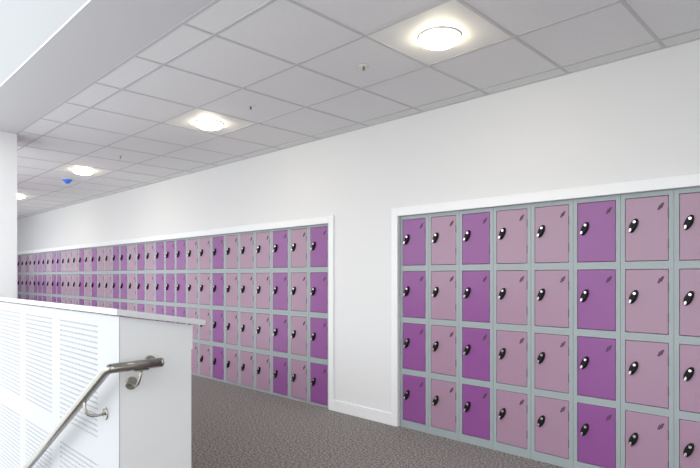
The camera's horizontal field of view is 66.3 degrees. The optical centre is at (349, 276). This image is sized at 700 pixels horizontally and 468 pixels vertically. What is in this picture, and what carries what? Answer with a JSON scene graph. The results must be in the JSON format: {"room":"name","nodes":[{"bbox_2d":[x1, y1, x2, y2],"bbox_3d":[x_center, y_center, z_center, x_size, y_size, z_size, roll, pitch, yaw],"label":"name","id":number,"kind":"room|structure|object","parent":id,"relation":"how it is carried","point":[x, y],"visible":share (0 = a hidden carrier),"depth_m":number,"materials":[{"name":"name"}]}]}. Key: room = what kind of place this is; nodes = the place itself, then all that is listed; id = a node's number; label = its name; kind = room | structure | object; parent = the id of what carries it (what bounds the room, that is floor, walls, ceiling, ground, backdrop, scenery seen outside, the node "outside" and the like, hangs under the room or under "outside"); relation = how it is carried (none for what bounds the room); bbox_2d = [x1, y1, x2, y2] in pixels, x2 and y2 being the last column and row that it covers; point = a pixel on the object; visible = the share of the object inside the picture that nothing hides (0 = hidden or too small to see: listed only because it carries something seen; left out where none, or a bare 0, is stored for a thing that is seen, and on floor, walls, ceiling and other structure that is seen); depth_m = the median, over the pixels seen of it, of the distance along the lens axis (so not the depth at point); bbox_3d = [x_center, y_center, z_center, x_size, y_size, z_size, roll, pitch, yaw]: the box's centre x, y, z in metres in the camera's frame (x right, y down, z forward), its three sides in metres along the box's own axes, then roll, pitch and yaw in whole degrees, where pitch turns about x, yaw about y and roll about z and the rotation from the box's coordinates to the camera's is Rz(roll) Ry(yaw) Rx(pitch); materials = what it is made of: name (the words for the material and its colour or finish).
{"room":"school corridor","nodes":[
{"label":"school corridor","id":0,"kind":"room"},
{"bbox_2d":[0,0,87,302],"bbox_3d":[-3.091,-1.318,4.707,20.200,5.200,0.439,0,0,44],"label":"wall","id":1,"kind":"structure","parent":0,"point":[25,25],"depth_m":3.71,"materials":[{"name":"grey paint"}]},
{"bbox_2d":[0,0,699,218],"bbox_3d":[-2.338,-1.448,5.478,20.200,0.203,2.594,0,0,44],"label":"ceiling","id":2,"kind":"structure","parent":0,"point":[298,62],"depth_m":3.55,"materials":[{"name":"tile"}]},
{"bbox_2d":[17,193,40,198],"bbox_3d":[-5.536,-1.334,8.907,0.579,0.072,0.579,0,0,44],"label":"ceiling light","id":3,"kind":"object","parent":2,"relation":"attached to","point":[19,195],"visible":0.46,"depth_m":8.91,"materials":[{"name":"white plastic"}]},
{"bbox_2d":[62,178,72,183],"bbox_3d":[-3.898,-1.315,7.388,0.132,0.070,0.132,0,0,44],"label":"ceiling detector","id":4,"kind":"object","parent":2,"relation":"attached to","point":[66,180],"visible":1,"depth_m":7.35,"materials":[{"name":"blue plastic"}]},
{"bbox_2d":[52,164,114,175],"bbox_3d":[-3.390,-1.334,6.811,0.579,0.072,0.579,0,0,44],"label":"ceiling light","id":5,"kind":"object","parent":2,"relation":"attached to","point":[82,170],"visible":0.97,"depth_m":6.75,"materials":[{"name":"white plastic"}]},
{"bbox_2d":[73,169,92,174],"bbox_3d":[-3.390,-1.322,6.811,0.222,0.048,0.222,0,0,44],"label":"diffuser","id":6,"kind":"object","parent":5,"relation":"attached to","point":[78,171],"depth_m":6.74,"materials":[{"name":"white plastic"}]},
{"bbox_2d":[164,109,254,134],"bbox_3d":[-1.237,-1.334,4.709,0.579,0.072,0.579,0,0,44],"label":"ceiling light","id":7,"kind":"object","parent":2,"relation":"attached to","point":[197,119],"visible":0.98,"depth_m":4.66,"materials":[{"name":"white plastic"}]},
{"bbox_2d":[196,120,221,129],"bbox_3d":[-1.237,-1.322,4.709,0.222,0.048,0.222,0,0,44],"label":"diffuser","id":8,"kind":"object","parent":7,"relation":"attached to","point":[203,124],"depth_m":4.64,"materials":[{"name":"white plastic"}]},
{"bbox_2d":[359,64,368,70],"bbox_3d":[0.088,-1.336,3.432,0.064,0.029,0.064,0,0,44],"label":"sprinkler","id":9,"kind":"object","parent":2,"relation":"attached to","point":[362,66],"visible":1,"depth_m":3.43,"materials":[{"name":"white metal"}]},
{"bbox_2d":[368,0,509,64],"bbox_3d":[0.503,-1.334,3.010,0.579,0.072,0.579,0,0,44],"label":"ceiling light","id":10,"kind":"object","parent":2,"relation":"attached to","point":[449,29],"visible":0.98,"depth_m":2.96,"materials":[{"name":"white plastic"}]},
{"bbox_2d":[420,29,459,49],"bbox_3d":[0.503,-1.322,3.010,0.222,0.048,0.222,0,0,44],"label":"diffuser","id":11,"kind":"object","parent":10,"relation":"attached to","point":[433,39],"depth_m":2.95,"materials":[{"name":"white plastic"}]},
{"bbox_2d":[17,39,699,426],"bbox_3d":[-1.195,-0.159,6.649,20.200,2.882,0.720,0,0,44],"label":"wall","id":12,"kind":"structure","parent":0,"point":[637,117],"depth_m":4.58,"materials":[{"name":"white paint"}]},
{"bbox_2d":[17,216,327,254],"bbox_3d":[-4.074,-0.550,8.946,10.818,0.072,0.016,0,0,44],"label":"trim","id":13,"kind":"structure","parent":12,"relation":"attached to","point":[324,219],"depth_m":6.76,"materials":[{"name":"white paint"}]},
{"bbox_2d":[328,215,333,410],"bbox_3d":[-0.180,0.347,5.143,0.068,1.870,0.016,0,0,44],"label":"trim","id":14,"kind":"structure","parent":12,"relation":"attached to","point":[330,217],"depth_m":5.14,"materials":[{"name":"white paint"}]},
{"bbox_2d":[333,400,390,424],"bbox_3d":[0.102,1.230,4.868,0.720,0.105,0.016,0,0,44],"label":"baseboard","id":15,"kind":"object","parent":12,"relation":"attached to","point":[380,416],"visible":1,"depth_m":4.85,"materials":[{"name":"white paint"}]},
{"bbox_2d":[391,208,397,426],"bbox_3d":[0.384,0.347,4.593,0.068,1.870,0.016,0,0,44],"label":"trim","id":16,"kind":"structure","parent":12,"relation":"attached to","point":[394,218],"depth_m":4.58,"materials":[{"name":"white paint"}]},
{"bbox_2d":[397,173,699,215],"bbox_3d":[1.279,-0.550,3.719,2.434,0.072,0.016,0,0,44],"label":"trim","id":17,"kind":"structure","parent":12,"relation":"attached to","point":[689,180],"depth_m":3.57,"materials":[{"name":"white paint"}]},
{"bbox_2d":[191,374,564,467],"bbox_3d":[-2.795,1.382,5.010,20.200,0.200,5.300,0,0,44],"label":"floor","id":18,"kind":"structure","parent":0,"point":[233,426],"depth_m":4.19,"materials":[{"name":"grey carpet"}]},
{"bbox_2d":[17,254,21,303],"bbox_3d":[-7.609,0.382,12.738,0.304,1.800,0.490,0,0,44],"label":"locker","id":19,"kind":"object","parent":18,"relation":"on","point":[20,255],"visible":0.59,"depth_m":12.59,"materials":[{"name":"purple metal"}]},
{"bbox_2d":[21,254,24,298],"bbox_3d":[-7.390,0.382,12.524,0.304,1.800,0.490,0,0,44],"label":"locker","id":20,"kind":"object","parent":18,"relation":"on","point":[23,255],"visible":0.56,"depth_m":12.37,"materials":[{"name":"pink metal"}]},
{"bbox_2d":[25,254,28,304],"bbox_3d":[-7.171,0.382,12.310,0.304,1.800,0.490,0,0,44],"label":"locker","id":21,"kind":"object","parent":18,"relation":"on","point":[26,255],"visible":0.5,"depth_m":12.15,"materials":[{"name":"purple metal"}]},
{"bbox_2d":[29,253,32,299],"bbox_3d":[-6.952,0.382,12.096,0.304,1.800,0.490,0,0,44],"label":"locker","id":22,"kind":"object","parent":18,"relation":"on","point":[30,254],"visible":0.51,"depth_m":11.97,"materials":[{"name":"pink metal"}]},
{"bbox_2d":[33,253,37,305],"bbox_3d":[-6.732,0.382,11.882,0.304,1.800,0.490,0,0,44],"label":"locker","id":23,"kind":"object","parent":18,"relation":"on","point":[35,255],"visible":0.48,"depth_m":11.73,"materials":[{"name":"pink metal"}]},
{"bbox_2d":[37,252,41,300],"bbox_3d":[-6.513,0.382,11.668,0.304,1.800,0.490,0,0,44],"label":"locker","id":24,"kind":"object","parent":18,"relation":"on","point":[39,263],"visible":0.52,"depth_m":11.51,"materials":[{"name":"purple metal"}]},
{"bbox_2d":[42,252,46,306],"bbox_3d":[-6.294,0.382,11.454,0.304,1.800,0.490,0,0,44],"label":"locker","id":25,"kind":"object","parent":18,"relation":"on","point":[44,254],"visible":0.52,"depth_m":11.30,"materials":[{"name":"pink metal"}]},
{"bbox_2d":[46,251,51,301],"bbox_3d":[-6.075,0.382,11.240,0.304,1.800,0.490,0,0,44],"label":"locker","id":26,"kind":"object","parent":18,"relation":"on","point":[49,254],"visible":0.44,"depth_m":11.07,"materials":[{"name":"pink metal"}]},
{"bbox_2d":[51,251,56,307],"bbox_3d":[-5.856,0.382,11.026,0.304,1.800,0.490,0,0,44],"label":"locker","id":27,"kind":"object","parent":18,"relation":"on","point":[54,253],"visible":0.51,"depth_m":10.85,"materials":[{"name":"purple metal"}]},
{"bbox_2d":[56,250,61,308],"bbox_3d":[-5.637,0.382,10.812,0.304,1.800,0.490,0,0,44],"label":"locker","id":28,"kind":"object","parent":18,"relation":"on","point":[59,253],"visible":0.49,"depth_m":10.64,"materials":[{"name":"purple metal"}]},
{"bbox_2d":[61,250,66,303],"bbox_3d":[-5.418,0.382,10.598,0.304,1.800,0.490,0,0,44],"label":"locker","id":29,"kind":"object","parent":18,"relation":"on","point":[64,252],"visible":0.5,"depth_m":10.44,"materials":[{"name":"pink metal"}]},
{"bbox_2d":[67,249,72,309],"bbox_3d":[-5.199,0.382,10.384,0.304,1.800,0.490,0,0,44],"label":"locker","id":30,"kind":"object","parent":18,"relation":"on","point":[70,251],"visible":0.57,"depth_m":10.24,"materials":[{"name":"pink metal"}]},
{"bbox_2d":[72,249,78,310],"bbox_3d":[-4.979,0.382,10.170,0.304,1.800,0.490,0,0,44],"label":"locker","id":31,"kind":"object","parent":18,"relation":"on","point":[75,251],"visible":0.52,"depth_m":10.02,"materials":[{"name":"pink metal"}]},
{"bbox_2d":[78,248,84,311],"bbox_3d":[-4.760,0.382,9.956,0.304,1.800,0.490,0,0,44],"label":"locker","id":32,"kind":"object","parent":18,"relation":"on","point":[81,285],"visible":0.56,"depth_m":9.80,"materials":[{"name":"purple metal"}]},
{"bbox_2d":[84,247,90,311],"bbox_3d":[-4.541,0.382,9.742,0.304,1.800,0.490,0,0,44],"label":"locker","id":33,"kind":"object","parent":18,"relation":"on","point":[87,260],"visible":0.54,"depth_m":9.60,"materials":[{"name":"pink metal"}]},
{"bbox_2d":[91,247,97,312],"bbox_3d":[-4.322,0.382,9.528,0.304,1.800,0.490,0,0,44],"label":"locker","id":34,"kind":"object","parent":18,"relation":"on","point":[94,250],"visible":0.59,"depth_m":9.37,"materials":[{"name":"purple metal"}]},
{"bbox_2d":[97,246,104,313],"bbox_3d":[-4.103,0.382,9.314,0.304,1.800,0.490,0,0,44],"label":"locker","id":35,"kind":"object","parent":18,"relation":"on","point":[101,249],"visible":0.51,"depth_m":9.15,"materials":[{"name":"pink metal"}]},
{"bbox_2d":[0,297,205,467],"bbox_3d":[-2.095,2.087,3.694,3.435,3.891,0.438,0,0,44],"label":"guard","id":36,"kind":"object","parent":18,"relation":"on","point":[49,356],"visible":0.97,"depth_m":2.62,"materials":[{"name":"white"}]},
{"bbox_2d":[22,355,163,467],"bbox_3d":[-2.401,1.631,3.765,4.124,2.534,0.270,0,0,44],"label":"handrail","id":37,"kind":"object","parent":36,"relation":"attached to","point":[150,361],"visible":1,"depth_m":2.41,"materials":[{"name":"silver metal"}]},
{"bbox_2d":[104,245,111,314],"bbox_3d":[-3.884,0.382,9.100,0.304,1.800,0.490,0,0,44],"label":"locker","id":38,"kind":"object","parent":18,"relation":"on","point":[108,249],"visible":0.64,"depth_m":8.94,"materials":[{"name":"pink metal"}]},
{"bbox_2d":[112,244,119,315],"bbox_3d":[-3.665,0.382,8.886,0.304,1.800,0.490,0,0,44],"label":"locker","id":39,"kind":"object","parent":18,"relation":"on","point":[115,248],"visible":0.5,"depth_m":8.72,"materials":[{"name":"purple metal"}]},
{"bbox_2d":[120,244,127,316],"bbox_3d":[-3.446,0.382,8.672,0.304,1.800,0.490,0,0,44],"label":"locker","id":40,"kind":"object","parent":18,"relation":"on","point":[123,247],"visible":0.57,"depth_m":8.53,"materials":[{"name":"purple metal"}]},
{"bbox_2d":[128,243,135,317],"bbox_3d":[-3.227,0.382,8.458,0.304,1.800,0.490,0,0,44],"label":"locker","id":41,"kind":"object","parent":18,"relation":"on","point":[131,246],"visible":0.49,"depth_m":8.31,"materials":[{"name":"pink metal"}]},
{"bbox_2d":[136,242,144,318],"bbox_3d":[-3.007,0.382,8.244,0.304,1.800,0.490,0,0,44],"label":"locker","id":42,"kind":"object","parent":18,"relation":"on","point":[140,247],"visible":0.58,"depth_m":8.10,"materials":[{"name":"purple metal"}]},
{"bbox_2d":[145,241,154,319],"bbox_3d":[-2.788,0.382,8.030,0.304,1.800,0.490,0,0,44],"label":"locker","id":43,"kind":"object","parent":18,"relation":"on","point":[149,246],"visible":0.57,"depth_m":7.87,"materials":[{"name":"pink metal"}]},
{"bbox_2d":[155,240,164,321],"bbox_3d":[-2.569,0.382,7.816,0.304,1.800,0.490,0,0,44],"label":"locker","id":44,"kind":"object","parent":18,"relation":"on","point":[159,245],"visible":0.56,"depth_m":7.67,"materials":[{"name":"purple metal"}]},
{"bbox_2d":[165,239,175,322],"bbox_3d":[-2.350,0.382,7.602,0.304,1.800,0.490,0,0,44],"label":"locker","id":45,"kind":"object","parent":18,"relation":"on","point":[170,245],"visible":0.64,"depth_m":7.44,"materials":[{"name":"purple metal"}]},
{"bbox_2d":[176,238,186,323],"bbox_3d":[-2.131,0.382,7.388,0.304,1.800,0.490,0,0,44],"label":"locker","id":46,"kind":"object","parent":18,"relation":"on","point":[181,243],"visible":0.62,"depth_m":7.23,"materials":[{"name":"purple metal"}]},
{"bbox_2d":[187,236,198,375],"bbox_3d":[-1.912,0.382,7.174,0.304,1.800,0.490,0,0,44],"label":"locker","id":47,"kind":"object","parent":18,"relation":"on","point":[192,242],"visible":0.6,"depth_m":7.00,"materials":[{"name":"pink metal"}]},
{"bbox_2d":[199,235,210,378],"bbox_3d":[-1.693,0.382,6.960,0.304,1.800,0.490,0,0,44],"label":"locker","id":48,"kind":"object","parent":18,"relation":"on","point":[204,241],"visible":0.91,"depth_m":6.80,"materials":[{"name":"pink metal"}]},
{"bbox_2d":[211,234,224,381],"bbox_3d":[-1.474,0.382,6.746,0.304,1.800,0.490,0,0,44],"label":"locker","id":49,"kind":"object","parent":18,"relation":"on","point":[217,241],"visible":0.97,"depth_m":6.59,"materials":[{"name":"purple metal"}]},
{"bbox_2d":[225,232,238,385],"bbox_3d":[-1.254,0.382,6.532,0.304,1.800,0.490,0,0,44],"label":"locker","id":50,"kind":"object","parent":18,"relation":"on","point":[231,239],"visible":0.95,"depth_m":6.39,"materials":[{"name":"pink metal"}]},
{"bbox_2d":[239,231,254,389],"bbox_3d":[-1.035,0.382,6.319,0.304,1.800,0.490,0,0,44],"label":"locker","id":51,"kind":"object","parent":18,"relation":"on","point":[246,239],"visible":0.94,"depth_m":6.16,"materials":[{"name":"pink metal"}]},
{"bbox_2d":[255,229,270,393],"bbox_3d":[-0.816,0.382,6.104,0.304,1.800,0.490,0,0,44],"label":"locker","id":52,"kind":"object","parent":18,"relation":"on","point":[262,237],"visible":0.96,"depth_m":5.94,"materials":[{"name":"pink metal"}]},
{"bbox_2d":[271,227,288,397],"bbox_3d":[-0.597,0.382,5.891,0.304,1.800,0.490,0,0,44],"label":"locker","id":53,"kind":"object","parent":18,"relation":"on","point":[280,236],"visible":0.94,"depth_m":5.73,"materials":[{"name":"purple metal"}]},
{"bbox_2d":[289,225,308,402],"bbox_3d":[-0.378,0.382,5.676,0.304,1.800,0.490,0,0,44],"label":"locker","id":54,"kind":"object","parent":18,"relation":"on","point":[299,235],"visible":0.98,"depth_m":5.51,"materials":[{"name":"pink metal"}]},
{"bbox_2d":[309,223,327,407],"bbox_3d":[-0.159,0.382,5.463,0.304,1.800,0.490,0,0,44],"label":"locker","id":55,"kind":"object","parent":18,"relation":"on","point":[318,234],"visible":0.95,"depth_m":5.31,"materials":[{"name":"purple metal"}]},
{"bbox_2d":[400,213,427,432],"bbox_3d":[0.685,0.382,4.639,0.292,1.800,0.490,0,0,44],"label":"locker","id":56,"kind":"object","parent":18,"relation":"on","point":[413,228],"visible":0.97,"depth_m":4.48,"materials":[{"name":"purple metal"}]},
{"bbox_2d":[428,210,458,440],"bbox_3d":[0.895,0.382,4.433,0.292,1.800,0.490,0,0,44],"label":"locker","id":57,"kind":"object","parent":18,"relation":"on","point":[443,227],"visible":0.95,"depth_m":4.27,"materials":[{"name":"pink metal"}]},
{"bbox_2d":[459,207,492,448],"bbox_3d":[1.106,0.382,4.227,0.292,1.800,0.490,0,0,44],"label":"locker","id":58,"kind":"object","parent":18,"relation":"on","point":[475,225],"visible":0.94,"depth_m":4.08,"materials":[{"name":"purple metal"}]},
{"bbox_2d":[493,203,530,458],"bbox_3d":[1.317,0.382,4.022,0.292,1.800,0.490,0,0,44],"label":"locker","id":59,"kind":"object","parent":18,"relation":"on","point":[511,223],"visible":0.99,"depth_m":3.87,"materials":[{"name":"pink metal"}]},
{"bbox_2d":[531,199,572,467],"bbox_3d":[1.527,0.382,3.816,0.292,1.800,0.490,0,0,44],"label":"locker","id":60,"kind":"object","parent":18,"relation":"on","point":[551,221],"visible":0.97,"depth_m":3.66,"materials":[{"name":"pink metal"}]},
{"bbox_2d":[573,194,620,467],"bbox_3d":[1.738,0.382,3.611,0.292,1.800,0.490,0,0,44],"label":"locker","id":61,"kind":"object","parent":18,"relation":"on","point":[597,219],"visible":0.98,"depth_m":3.45,"materials":[{"name":"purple metal"}]},
{"bbox_2d":[621,189,673,467],"bbox_3d":[1.948,0.382,3.405,0.292,1.800,0.490,0,0,44],"label":"locker","id":62,"kind":"object","parent":18,"relation":"on","point":[647,217],"visible":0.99,"depth_m":3.25,"materials":[{"name":"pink metal"}]},
{"bbox_2d":[674,186,699,467],"bbox_3d":[2.159,0.382,3.199,0.292,1.800,0.490,0,0,44],"label":"locker","id":63,"kind":"object","parent":18,"relation":"on","point":[686,199],"visible":1,"depth_m":3.10,"materials":[{"name":"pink metal"}]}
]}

